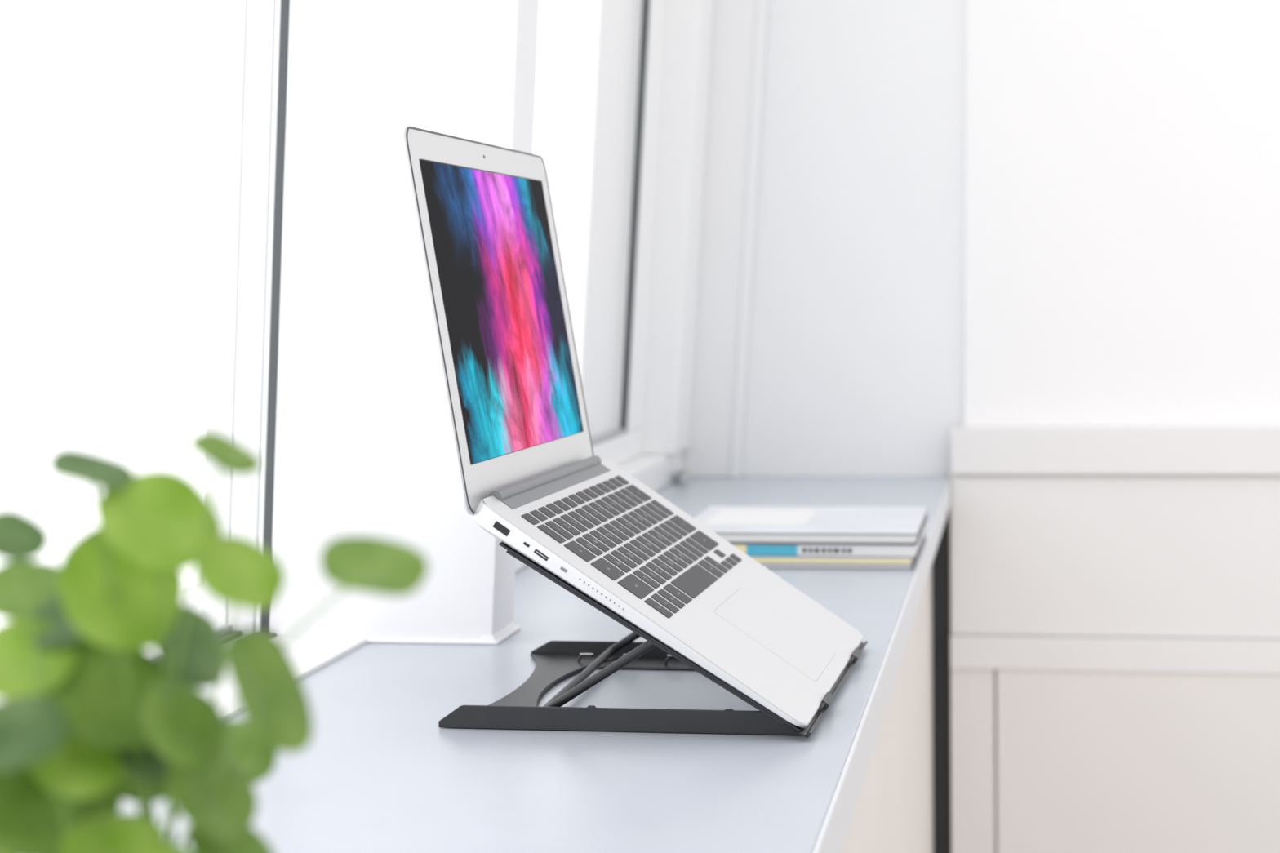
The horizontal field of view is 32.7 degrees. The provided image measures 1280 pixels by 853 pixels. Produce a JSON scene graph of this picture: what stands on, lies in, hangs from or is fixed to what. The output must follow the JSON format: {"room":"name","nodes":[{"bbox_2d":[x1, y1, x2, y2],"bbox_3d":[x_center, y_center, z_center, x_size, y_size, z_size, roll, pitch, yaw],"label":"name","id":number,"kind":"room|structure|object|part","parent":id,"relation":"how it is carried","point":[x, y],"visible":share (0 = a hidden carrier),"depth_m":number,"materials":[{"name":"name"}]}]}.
{"room":"home office","nodes":[
{"label":"home office","id":0,"kind":"room"},
{"bbox_2d":[0,582,201,701],"bbox_3d":[-0.419,-0.279,1.025,0.262,2.450,3.908,0,4,10],"label":"wall","id":1,"kind":"structure","parent":0,"point":[196,603],"depth_m":1.83,"materials":[{"name":"white paint"}]},
{"bbox_2d":[152,0,289,662],"bbox_3d":[-0.474,-0.385,0.344,0.109,1.250,2.563,0,4,10],"label":"window","id":2,"kind":"structure","parent":1,"relation":"in","point":[249,351],"depth_m":1.59,"materials":[{"name":"grey"}]},
{"bbox_2d":[175,636,367,720],"bbox_3d":[-0.479,0.240,0.364,0.130,0.006,2.520,0,4,10],"label":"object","id":3,"kind":"structure","parent":1,"relation":"attached to","point":[308,655],"depth_m":1.51,"materials":[{"name":"white paint"}]},
{"bbox_2d":[515,0,714,572],"bbox_3d":[-0.101,-0.518,2.260,0.264,1.260,1.302,0,4,10],"label":"window","id":4,"kind":"structure","parent":1,"relation":"in","point":[644,67],"depth_m":2.69,"materials":[{"name":"white"}]},
{"bbox_2d":[200,0,538,644],"bbox_3d":[-0.183,-0.468,1.581,0.298,1.250,0.074,0,4,10],"label":"pillar","id":5,"kind":"structure","parent":0,"point":[363,444],"depth_m":1.58,"materials":[{"name":"paint"}]},
{"bbox_2d":[532,0,1279,852],"bbox_3d":[1.324,-0.413,2.739,3.167,2.450,0.102,0,4,10],"label":"wall","id":6,"kind":"structure","parent":0,"point":[1122,230],"depth_m":2.85,"materials":[{"name":"paint"}]},
{"bbox_2d":[682,0,768,477],"bbox_3d":[0.115,-0.731,2.878,0.238,1.600,0.022,0,4,10],"label":"trim","id":7,"kind":"structure","parent":6,"relation":"attached to","point":[740,27],"depth_m":2.90,"materials":[{"name":"white paint"}]},
{"bbox_2d":[932,507,951,852],"bbox_3d":[0.403,0.454,2.908,0.024,0.704,0.018,0,4,10],"label":"trim","id":8,"kind":"structure","parent":6,"relation":"attached to","point":[941,626],"depth_m":2.89,"materials":[{"name":"grey"}]},
{"bbox_3d":[0.884,0.959,0.977,3.800,0.050,4.500,0,4,10],"label":"floor","id":9,"kind":"structure","parent":0,"visible":0},
{"bbox_2d":[119,475,951,852],"bbox_3d":[-0.168,0.569,1.038,0.508,0.750,3.908,0,4,10],"label":"countertop","id":10,"kind":"structure","parent":9,"relation":"on","point":[377,772],"depth_m":1.24,"materials":[{"name":"laminate"}]},
{"bbox_2d":[0,431,428,852],"bbox_3d":[-0.121,0.110,0.578,0.133,0.221,0.102,-1,4,-5],"label":"potted plant","id":11,"kind":"object","parent":10,"relation":"on","point":[91,721],"visible":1,"depth_m":0.55,"materials":[{"name":"green plant"}]},
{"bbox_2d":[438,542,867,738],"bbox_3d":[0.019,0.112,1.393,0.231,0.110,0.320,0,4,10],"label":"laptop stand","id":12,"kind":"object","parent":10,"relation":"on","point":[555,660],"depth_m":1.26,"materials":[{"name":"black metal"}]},
{"bbox_2d":[401,125,863,728],"bbox_3d":[0.010,-0.011,1.391,0.231,0.344,0.325,0,4,12],"label":"laptop","id":13,"kind":"object","parent":12,"relation":"on","point":[530,476],"visible":1,"depth_m":1.36,"materials":[{"name":"metal"}]},
{"bbox_3d":[-0.086,-0.071,1.407,0.006,0.228,0.325,-9,2,12],"label":"lid","id":14,"kind":"part","parent":13,"relation":"part of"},
{"bbox_2d":[693,506,928,569],"bbox_3d":[0.160,0.104,2.091,0.222,0.032,0.249,0,4,10],"label":"book stack","id":15,"kind":"object","parent":10,"relation":"on","point":[777,537],"visible":0.79,"depth_m":1.98,"materials":[{"name":"white paper"}]},
{"bbox_2d":[950,426,1279,852],"bbox_3d":[1.245,0.407,2.738,1.692,0.816,0.033,0,4,10],"label":"wainscoting","id":16,"kind":"structure","parent":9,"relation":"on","point":[1115,591],"depth_m":2.83,"materials":[{"name":"white wood"}]}
]}

